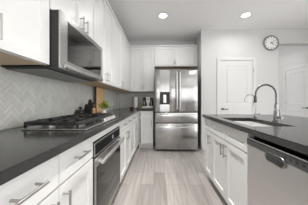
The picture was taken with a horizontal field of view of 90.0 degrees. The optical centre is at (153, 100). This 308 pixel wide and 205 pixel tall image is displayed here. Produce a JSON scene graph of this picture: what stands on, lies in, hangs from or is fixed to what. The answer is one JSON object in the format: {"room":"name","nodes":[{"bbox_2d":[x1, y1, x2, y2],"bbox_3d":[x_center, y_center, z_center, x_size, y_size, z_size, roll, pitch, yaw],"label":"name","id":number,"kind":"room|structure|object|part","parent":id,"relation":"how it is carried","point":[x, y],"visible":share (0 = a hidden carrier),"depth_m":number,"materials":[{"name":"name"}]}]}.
{"room":"kitchen","nodes":[
{"label":"kitchen","id":0,"kind":"room"},
{"bbox_2d":[128,40,194,141],"bbox_3d":[0.083,-0.255,4.204,2.020,2.720,0.150,0,0,2],"label":"wall","id":1,"kind":"structure","parent":0,"point":[182,42],"depth_m":4.13,"materials":[{"name":"paint"}]},
{"bbox_2d":[120,92,154,107],"bbox_3d":[-0.447,-0.023,4.140,0.940,0.428,0.008,0,0,2],"label":"tiled wall","id":2,"kind":"structure","parent":1,"relation":"attached to","point":[126,98],"depth_m":4.14,"materials":[{"name":"tile"}]},
{"bbox_2d":[131,47,154,91],"bbox_3d":[-0.275,-0.783,3.943,0.582,1.104,0.390,0,0,2],"label":"upper cabinet","id":3,"kind":"object","parent":1,"relation":"attached to","point":[142,58],"visible":1,"depth_m":3.80,"materials":[{"name":"paint"}]},
{"bbox_3d":[-0.426,-0.781,3.804,0.285,1.094,0.019,0,0,2],"label":"door","id":4,"kind":"part","parent":3,"relation":"part of","materials":[{"name":"paint"}]},
{"bbox_3d":[-0.134,-0.781,3.795,0.289,1.094,0.019,0,0,2],"label":"door","id":5,"kind":"part","parent":3,"relation":"part of","materials":[{"name":"paint"}]},
{"bbox_2d":[155,46,197,68],"bbox_3d":[0.545,-1.093,3.919,1.051,0.485,0.390,0,0,2],"label":"upper cabinet","id":6,"kind":"object","parent":1,"relation":"attached to","point":[165,57],"depth_m":3.78,"materials":[{"name":"paint"}]},
{"bbox_3d":[0.262,-1.098,3.784,0.489,0.461,0.019,0,0,2],"label":"door","id":7,"kind":"part","parent":6,"relation":"part of","materials":[{"name":"paint"}]},
{"bbox_3d":[0.546,-0.856,3.955,1.025,0.010,0.310,0,0,2],"label":"panel","id":8,"kind":"part","parent":6,"relation":"part of","materials":[{"name":"brown wood"}]},
{"bbox_3d":[0.761,-1.098,3.769,0.501,0.461,0.019,0,0,2],"label":"door","id":9,"kind":"part","parent":6,"relation":"part of","materials":[{"name":"paint"}]},
{"bbox_3d":[1.041,-1.091,3.761,0.050,0.479,0.019,0,0,2],"label":"filler strip","id":10,"kind":"part","parent":6,"relation":"part of","materials":[{"name":"white wood"}]},
{"bbox_2d":[110,142,227,204],"bbox_3d":[1.434,1.155,0.633,5.230,0.100,10.650,0,0,2],"label":"floor","id":11,"kind":"structure","parent":0,"point":[152,176],"depth_m":2.09,"materials":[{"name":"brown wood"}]},
{"bbox_2d":[0,136,92,204],"bbox_3d":[-0.712,0.668,0.720,0.630,0.873,0.736,0,0,2],"label":"base cabinet","id":12,"kind":"object","parent":11,"relation":"on","point":[66,178],"visible":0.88,"depth_m":0.71,"materials":[{"name":"paint"}]},
{"bbox_3d":[-0.454,0.316,0.528,0.019,0.149,0.363,0,0,2],"label":"drawer","id":13,"kind":"part","parent":12,"relation":"part of","materials":[{"name":"paint"}]},
{"bbox_3d":[-0.424,0.311,0.528,0.042,0.012,0.132,0,0,2],"label":"handle","id":14,"kind":"part","parent":12,"relation":"part of","materials":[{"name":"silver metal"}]},
{"bbox_3d":[-0.454,0.696,0.528,0.019,0.589,0.363,0,0,2],"label":"door","id":15,"kind":"part","parent":12,"relation":"part of","materials":[{"name":"paint"}]},
{"bbox_3d":[-0.418,0.490,0.741,0.042,0.120,0.012,0,0,2],"label":"handle","id":16,"kind":"part","parent":12,"relation":"part of","materials":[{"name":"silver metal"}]},
{"bbox_3d":[-0.444,0.696,0.897,0.019,0.589,0.364,0,0,2],"label":"door","id":17,"kind":"part","parent":12,"relation":"part of","materials":[{"name":"paint"}]},
{"bbox_3d":[-0.444,0.316,0.897,0.019,0.149,0.364,0,0,2],"label":"drawer","id":18,"kind":"part","parent":12,"relation":"part of","materials":[{"name":"paint"}]},
{"bbox_3d":[-0.413,0.311,0.896,0.042,0.012,0.135,0,0,2],"label":"handle","id":19,"kind":"part","parent":12,"relation":"part of","materials":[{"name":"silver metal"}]},
{"bbox_2d":[92,122,124,204],"bbox_3d":[-0.665,0.671,1.471,0.624,0.868,0.758,0,0,2],"label":"oven","id":20,"kind":"object","parent":11,"relation":"on","point":[106,144],"visible":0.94,"depth_m":1.33,"materials":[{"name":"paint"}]},
{"bbox_3d":[-0.428,0.264,1.464,0.018,0.053,0.758,0,0,2],"label":"panel","id":21,"kind":"part","parent":20,"relation":"part of","materials":[{"name":"paint"}]},
{"bbox_3d":[-0.426,0.356,1.464,0.022,0.102,0.724,0,0,2],"label":"control frame","id":22,"kind":"part","parent":20,"relation":"part of","materials":[{"name":"metal"}]},
{"bbox_3d":[-0.414,0.355,1.461,0.003,0.075,0.675,0,0,2],"label":"control panel","id":23,"kind":"part","parent":20,"relation":"part of","materials":[{"name":"black glass"}]},
{"bbox_2d":[119,116,131,182],"bbox_3d":[-0.668,0.668,2.229,0.630,0.873,0.736,0,0,2],"label":"base cabinet","id":24,"kind":"object","parent":11,"relation":"on","point":[125,125],"visible":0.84,"depth_m":2.15,"materials":[{"name":"paint"}]},
{"bbox_3d":[-0.410,0.316,2.037,0.019,0.149,0.364,0,0,2],"label":"drawer","id":25,"kind":"part","parent":24,"relation":"part of","materials":[{"name":"paint"}]},
{"bbox_3d":[-0.410,0.696,2.037,0.019,0.589,0.364,0,0,2],"label":"door","id":26,"kind":"part","parent":24,"relation":"part of","materials":[{"name":"paint"}]},
{"bbox_3d":[-0.399,0.696,2.406,0.019,0.589,0.364,0,0,2],"label":"door","id":27,"kind":"part","parent":24,"relation":"part of","materials":[{"name":"paint"}]},
{"bbox_3d":[-0.399,0.316,2.406,0.019,0.149,0.364,0,0,2],"label":"drawer","id":28,"kind":"part","parent":24,"relation":"part of","materials":[{"name":"paint"}]},
{"bbox_2d":[131,114,136,158],"bbox_3d":[-0.651,0.668,2.825,0.630,0.873,0.447,0,0,2],"label":"base cabinet","id":29,"kind":"object","parent":11,"relation":"on","point":[133,117],"visible":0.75,"depth_m":2.81,"materials":[{"name":"paint"}]},
{"bbox_3d":[-0.387,0.696,2.817,0.019,0.589,0.444,0,0,2],"label":"door","id":30,"kind":"part","parent":29,"relation":"part of","materials":[{"name":"paint"}]},
{"bbox_2d":[135,112,138,150],"bbox_3d":[-0.650,0.668,3.594,0.586,0.873,1.085,0,0,2],"label":"base cabinet","id":31,"kind":"object","parent":11,"relation":"on","point":[137,113],"visible":0.21,"depth_m":3.31,"materials":[{"name":"paint"}]},
{"bbox_2d":[0,108,153,185],"bbox_3d":[-0.509,0.212,2.226,0.932,0.038,3.820,0,0,2],"label":"countertop","id":32,"kind":"structure","parent":31,"relation":"on","point":[21,151],"depth_m":0.72,"materials":[{"name":"stone"}]},
{"bbox_2d":[20,113,116,129],"bbox_3d":[-0.648,0.164,1.385,0.440,0.057,0.760,0,0,2],"label":"gas cooktop","id":33,"kind":"object","parent":32,"relation":"in","point":[80,121],"visible":1,"depth_m":1.10,"materials":[{"name":"metal"}]},
{"bbox_2d":[76,107,84,113],"bbox_3d":[-0.922,0.132,1.928,0.100,0.121,0.100,0,0,2],"label":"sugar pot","id":34,"kind":"object","parent":32,"relation":"on","point":[80,110],"visible":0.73,"depth_m":1.89,"materials":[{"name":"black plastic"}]},
{"bbox_2d":[84,99,93,112],"bbox_3d":[-0.862,0.084,2.036,0.137,0.216,0.090,0,0,2],"label":"knife block","id":35,"kind":"object","parent":32,"relation":"on","point":[88,107],"visible":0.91,"depth_m":1.99,"materials":[{"name":"black plastic"}]},
{"bbox_2d":[92,103,95,112],"bbox_3d":[-0.780,0.110,1.994,0.056,0.165,0.056,0,0,2],"label":"pepper mill","id":36,"kind":"object","parent":32,"relation":"on","point":[93,105],"visible":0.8,"depth_m":1.98,"materials":[{"name":"brown wood"}]},
{"bbox_2d":[94,87,102,112],"bbox_3d":[-0.924,-0.017,2.598,0.024,0.416,0.340,0,0,2],"label":"cutting board","id":37,"kind":"object","parent":32,"relation":"on","point":[98,92],"visible":0.83,"depth_m":2.54,"materials":[{"name":"brown wood"}]},
{"bbox_2d":[98,101,109,112],"bbox_3d":[-0.658,0.088,2.042,0.191,0.207,0.168,0,0,2],"label":"potted plant","id":38,"kind":"object","parent":32,"relation":"on","point":[104,104],"visible":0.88,"depth_m":2.01,"materials":[{"name":"green plant"}]},
{"bbox_2d":[133,95,138,108],"bbox_3d":[-0.461,0.020,3.915,0.151,0.344,0.151,0,0,39],"label":"paper towel holder","id":39,"kind":"object","parent":32,"relation":"on","point":[135,98],"visible":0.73,"depth_m":3.87,"materials":[{"name":"paper"}]},
{"bbox_2d":[142,97,153,108],"bbox_3d":[-0.143,0.048,3.818,0.290,0.289,0.235,0,0,2],"label":"coffee maker","id":40,"kind":"object","parent":32,"relation":"on","point":[147,101],"visible":1,"depth_m":3.73,"materials":[{"name":"silver plastic"}]},
{"bbox_2d":[139,111,153,147],"bbox_3d":[-0.180,0.668,3.816,0.333,0.873,0.638,0,0,2],"label":"base cabinet","id":41,"kind":"object","parent":11,"relation":"on","point":[146,118],"visible":0.93,"depth_m":3.55,"materials":[{"name":"paint"}]},
{"bbox_3d":[-0.165,0.316,3.548,0.285,0.149,0.019,0,0,2],"label":"drawer","id":42,"kind":"part","parent":41,"relation":"part of","materials":[{"name":"paint"}]},
{"bbox_3d":[-0.165,0.696,3.548,0.285,0.589,0.019,0,0,2],"label":"door","id":43,"kind":"part","parent":41,"relation":"part of","materials":[{"name":"paint"}]},
{"bbox_2d":[155,69,197,150],"bbox_3d":[0.496,0.205,3.667,0.920,1.800,0.821,0,0,2],"label":"refrigerator","id":44,"kind":"object","parent":11,"relation":"on","point":[176,91],"visible":1,"depth_m":3.34,"materials":[{"name":"silver metal"}]},
{"bbox_3d":[0.277,-0.223,3.382,0.498,0.915,0.078,0,0,2],"label":"fridge door","id":45,"kind":"part","parent":44,"relation":"part of","materials":[{"name":"metal"}]},
{"bbox_3d":[0.488,0.361,3.376,0.920,0.223,0.078,0,0,2],"label":"drawer","id":46,"kind":"part","parent":44,"relation":"part of","materials":[{"name":"metal"}]},
{"bbox_3d":[0.488,0.772,3.376,0.920,0.569,0.078,0,0,2],"label":"freezer drawer","id":47,"kind":"part","parent":44,"relation":"part of","materials":[{"name":"metal"}]},
{"bbox_3d":[0.488,0.320,3.299,0.738,0.026,0.085,0,0,2],"label":"drawer handle","id":48,"kind":"part","parent":44,"relation":"part of","materials":[{"name":"metal"}]},
{"bbox_3d":[0.492,-0.225,3.300,0.026,0.805,0.083,0,0,2],"label":"door handle","id":49,"kind":"part","parent":44,"relation":"part of","materials":[{"name":"metal"}]},
{"bbox_3d":[0.488,0.560,3.299,0.738,0.026,0.085,0,0,2],"label":"drawer handle","id":50,"kind":"part","parent":44,"relation":"part of","materials":[{"name":"metal"}]},
{"bbox_3d":[0.562,-0.225,3.298,0.026,0.805,0.083,0,0,2],"label":"door handle","id":51,"kind":"part","parent":44,"relation":"part of","materials":[{"name":"metal"}]},
{"bbox_3d":[0.740,-0.223,3.369,0.416,0.915,0.078,0,0,2],"label":"fridge door","id":52,"kind":"part","parent":44,"relation":"part of","materials":[{"name":"metal"}]},
{"bbox_2d":[205,118,211,179],"bbox_3d":[1.015,0.668,2.062,0.662,0.873,0.301,0,0,2],"label":"base cabinet","id":53,"kind":"object","parent":11,"relation":"on","point":[208,123],"visible":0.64,"depth_m":2.05,"materials":[{"name":"paint"}]},
{"bbox_3d":[0.735,0.316,2.070,0.019,0.149,0.298,0,0,2],"label":"drawer","id":54,"kind":"part","parent":53,"relation":"part of","materials":[{"name":"paint"}]},
{"bbox_2d":[212,121,269,204],"bbox_3d":[0.999,0.668,1.523,0.662,0.873,0.769,0,0,2],"label":"base cabinet","id":55,"kind":"object","parent":11,"relation":"on","point":[229,145],"visible":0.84,"depth_m":1.46,"materials":[{"name":"paint"}]},
{"bbox_3d":[0.725,0.316,1.724,0.019,0.149,0.381,0,0,2],"label":"drawer","id":56,"kind":"part","parent":55,"relation":"part of","materials":[{"name":"paint"}]},
{"bbox_3d":[0.725,0.696,1.724,0.019,0.589,0.381,0,0,2],"label":"door","id":57,"kind":"part","parent":55,"relation":"part of","materials":[{"name":"paint"}]},
{"bbox_3d":[0.714,0.696,1.338,0.019,0.589,0.380,0,0,2],"label":"door","id":58,"kind":"part","parent":55,"relation":"part of","materials":[{"name":"paint"}]},
{"bbox_3d":[0.714,0.316,1.338,0.019,0.149,0.380,0,0,2],"label":"drawer","id":59,"kind":"part","parent":55,"relation":"part of","materials":[{"name":"paint"}]},
{"bbox_2d":[202,114,307,154],"bbox_3d":[1.232,0.212,1.332,1.115,0.038,1.775,0,0,2],"label":"countertop","id":60,"kind":"structure","parent":55,"relation":"on","point":[291,132],"depth_m":1.12,"materials":[{"name":"stone"}]},
{"bbox_2d":[234,121,268,125],"bbox_3d":[0.926,0.303,1.471,0.339,0.141,0.609,0,0,2],"label":"sink","id":61,"kind":"object","parent":60,"relation":"in","point":[249,123],"visible":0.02,"depth_m":1.75,"materials":[{"name":"metal"}]},
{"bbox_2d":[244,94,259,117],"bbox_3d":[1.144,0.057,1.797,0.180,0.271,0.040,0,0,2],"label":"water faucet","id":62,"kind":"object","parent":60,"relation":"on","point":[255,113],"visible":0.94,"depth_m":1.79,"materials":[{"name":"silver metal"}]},
{"bbox_2d":[254,84,283,120],"bbox_3d":[1.083,0.013,1.460,0.240,0.358,0.105,0,0,2],"label":"kitchen faucet","id":63,"kind":"object","parent":60,"relation":"on","point":[276,117],"visible":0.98,"depth_m":1.47,"materials":[{"name":"silver metal"}]},
{"bbox_2d":[247,136,307,204],"bbox_3d":[0.975,0.674,0.833,0.610,0.862,0.594,0,0,2],"label":"dishwasher","id":64,"kind":"object","parent":11,"relation":"on","point":[277,174],"visible":1,"depth_m":0.87,"materials":[{"name":"metal"}]},
{"bbox_3d":[0.678,0.328,0.864,0.005,0.052,0.144,0,0,2],"label":"pocket handle","id":65,"kind":"part","parent":64,"relation":"part of","materials":[{"name":"silver metal"}]},
{"bbox_2d":[254,136,307,158],"bbox_3d":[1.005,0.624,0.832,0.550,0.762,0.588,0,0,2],"label":"control panel","id":66,"kind":"object","parent":64,"relation":"in","point":[282,147],"depth_m":0.87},
{"bbox_2d":[108,0,307,50],"bbox_3d":[1.434,-1.665,0.633,5.230,0.100,10.650,0,0,2],"label":"ceiling","id":67,"kind":"structure","parent":0,"point":[139,20],"depth_m":2.94,"materials":[{"name":"paint"}]},
{"bbox_2d":[158,13,167,17],"bbox_3d":[0.170,-1.609,2.906,0.196,0.009,0.196,0,0,2],"label":"recessed light","id":68,"kind":"object","parent":67,"relation":"in","point":[160,15],"visible":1,"depth_m":2.90,"materials":[{"name":"paint"}]},
{"bbox_2d":[240,12,251,17],"bbox_3d":[1.717,-1.609,2.885,0.196,0.009,0.196,0,0,2],"label":"recessed light","id":69,"kind":"object","parent":67,"relation":"in","point":[246,14],"visible":1,"depth_m":2.87,"materials":[{"name":"paint"}]},
{"bbox_2d":[195,29,278,149],"bbox_3d":[1.943,-0.255,3.845,1.720,2.720,0.760,0,0,2],"label":"wall","id":70,"kind":"structure","parent":0,"point":[212,44],"depth_m":3.47,"materials":[{"name":"paint"}]},
{"bbox_2d":[217,57,255,113],"bbox_3d":[1.850,0.064,3.437,0.864,2.083,0.061,0,0,2],"label":"door","id":71,"kind":"structure","parent":70,"relation":"in","point":[236,78],"depth_m":3.46,"materials":[{"name":"paint"}]},
{"bbox_3d":[1.851,0.048,3.461,0.408,1.585,0.006,0,0,2],"label":"raised panel","id":72,"kind":"part","parent":71,"relation":"part of","materials":[{"name":"paint"}]},
{"bbox_2d":[263,35,278,50],"bbox_3d":[2.604,-1.293,3.426,0.343,0.343,0.037,0,0,2],"label":"wall clock","id":73,"kind":"object","parent":70,"relation":"attached to","point":[271,42],"visible":1,"depth_m":3.42,"materials":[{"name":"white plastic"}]},
{"bbox_2d":[279,46,307,114],"bbox_3d":[3.972,-0.255,0.534,0.150,2.720,10.300,0,0,2],"label":"wall","id":74,"kind":"structure","parent":0,"point":[291,56],"depth_m":4.63,"materials":[{"name":"paint"}]},
{"bbox_2d":[284,63,307,116],"bbox_3d":[3.977,0.064,4.316,0.061,2.083,0.876,0,0,2],"label":"door","id":75,"kind":"structure","parent":74,"relation":"in","point":[296,78],"depth_m":4.32,"materials":[{"name":"paint"}]},
{"bbox_3d":[4.002,0.048,4.315,0.006,1.585,0.420,0,0,2],"label":"raised panel","id":76,"kind":"part","parent":75,"relation":"part of","materials":[{"name":"paint"}]},
{"bbox_2d":[279,28,307,45],"bbox_3d":[3.389,-1.448,3.493,1.190,0.335,0.140,0,0,2],"label":"beam","id":77,"kind":"structure","parent":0,"point":[296,36],"depth_m":3.43,"materials":[{"name":"paint"}]},
{"bbox_3d":[-1.128,-0.255,-0.077,0.150,2.720,8.780,0,0,2],"label":"wall","id":78,"kind":"structure","parent":0,"visible":0},
{"bbox_2d":[0,65,119,129],"bbox_3d":[-0.982,-0.023,2.189,0.008,0.428,3.918,0,0,2],"label":"tiled wall","id":79,"kind":"structure","parent":78,"relation":"attached to","point":[24,97],"depth_m":1.33,"materials":[{"name":"tile"}]},
{"bbox_2d":[0,0,48,64],"bbox_3d":[-0.837,-0.783,0.655,0.385,1.104,0.694,0,0,2],"label":"upper cabinet","id":80,"kind":"object","parent":79,"relation":"attached to","point":[24,24],"visible":1,"depth_m":0.84,"materials":[{"name":"paint"}]},
{"bbox_3d":[-0.665,-0.317,0.654,0.042,0.110,0.012,0,0,2],"label":"handle","id":81,"kind":"part","parent":80,"relation":"part of","materials":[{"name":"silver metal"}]},
{"bbox_3d":[-0.873,-0.237,0.656,0.305,0.010,0.668,0,0,2],"label":"panel","id":82,"kind":"part","parent":80,"relation":"part of","materials":[{"name":"brown wood"}]},
{"bbox_3d":[-0.713,-0.237,0.651,0.014,0.012,0.694,0,0,2],"label":"rail","id":83,"kind":"part","parent":80,"relation":"part of","materials":[{"name":"paint"}]},
{"bbox_2d":[75,0,112,85],"bbox_3d":[-0.795,-0.783,2.088,0.385,1.104,0.646,0,0,2],"label":"upper cabinet","id":84,"kind":"object","parent":79,"relation":"attached to","point":[104,15],"visible":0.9,"depth_m":2.05,"materials":[{"name":"paint"}]},
{"bbox_3d":[-0.831,-0.237,2.089,0.305,0.010,0.620,0,0,2],"label":"panel","id":85,"kind":"part","parent":84,"relation":"part of","materials":[{"name":"brown wood"}]},
{"bbox_3d":[-0.659,-0.781,1.922,0.019,1.094,0.319,0,0,2],"label":"door","id":86,"kind":"part","parent":84,"relation":"part of","materials":[{"name":"paint"}]},
{"bbox_3d":[-0.649,-0.781,2.246,0.019,1.094,0.319,0,0,2],"label":"door","id":87,"kind":"part","parent":84,"relation":"part of","materials":[{"name":"paint"}]},
{"bbox_2d":[93,16,122,88],"bbox_3d":[-0.777,-0.783,2.693,0.385,1.104,0.556,0,0,2],"label":"upper cabinet","id":88,"kind":"object","parent":79,"relation":"attached to","point":[117,33],"visible":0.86,"depth_m":2.66,"materials":[{"name":"paint"}]},
{"bbox_3d":[-0.813,-0.237,2.694,0.305,0.010,0.530,0,0,2],"label":"panel","id":89,"kind":"part","parent":88,"relation":"part of","materials":[{"name":"brown wood"}]},
{"bbox_3d":[-0.636,-0.781,2.689,0.019,1.094,0.553,0,0,2],"label":"door","id":90,"kind":"part","parent":88,"relation":"part of","materials":[{"name":"paint"}]},
{"bbox_2d":[107,33,130,91],"bbox_3d":[-0.763,-0.783,3.563,0.363,1.103,1.178,0,0,2],"label":"upper cabinet","id":91,"kind":"object","parent":79,"relation":"attached to","point":[126,49],"visible":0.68,"depth_m":3.40,"materials":[{"name":"paint"}]},
{"bbox_3d":[-0.780,-0.237,3.559,0.318,0.010,1.170,0,0,2],"label":"panel","id":92,"kind":"part","parent":91,"relation":"part of","materials":[{"name":"brown wood"}]},
{"bbox_2d":[105,0,197,46],"bbox_3d":[0.174,-1.356,1.986,1.681,0.038,3.640,0,0,2],"label":"trim","id":93,"kind":"structure","parent":91,"relation":"attached to","point":[107,2],"depth_m":3.76,"materials":[{"name":"paint"}]},
{"bbox_2d":[49,0,96,42],"bbox_3d":[-0.816,-0.968,1.383,0.385,0.735,0.756,0,0,2],"label":"upper cabinet","id":94,"kind":"object","parent":78,"relation":"attached to","point":[83,13],"visible":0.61,"depth_m":1.41,"materials":[{"name":"paint"}]},
{"bbox_2d":[1,9,102,81],"bbox_3d":[-0.787,-0.405,1.383,0.415,0.383,0.754,0,0,2],"label":"microwave","id":95,"kind":"object","parent":94,"relation":"attached to","point":[74,56],"visible":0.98,"depth_m":1.15,"materials":[{"name":"silver metal"}]},
{"bbox_3d":[-0.603,-0.406,1.377,0.010,0.379,0.754,0,0,2],"label":"door","id":96,"kind":"part","parent":95,"relation":"part of","materials":[{"name":"metal"}]},
{"bbox_3d":[-0.589,-0.235,1.382,0.018,0.028,0.705,0,0,2],"label":"grip rail","id":97,"kind":"part","parent":95,"relation":"part of","materials":[{"name":"metal"}]},
{"bbox_3d":[-0.679,-0.967,1.210,0.019,0.723,0.415,0,0,2],"label":"door","id":98,"kind":"part","parent":94,"relation":"part of","materials":[{"name":"paint"}]},
{"bbox_3d":[-0.644,-0.696,1.385,0.042,0.125,0.012,0,0,2],"label":"handle","id":99,"kind":"part","parent":94,"relation":"part of","materials":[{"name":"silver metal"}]},
{"bbox_3d":[-0.642,-0.696,1.463,0.042,0.125,0.012,0,0,2],"label":"handle","id":100,"kind":"part","parent":94,"relation":"part of","materials":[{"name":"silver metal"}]},
{"bbox_3d":[-0.668,-0.967,1.589,0.019,0.723,0.333,0,0,2],"label":"door","id":101,"kind":"part","parent":94,"relation":"part of","materials":[{"name":"paint"}]}
]}

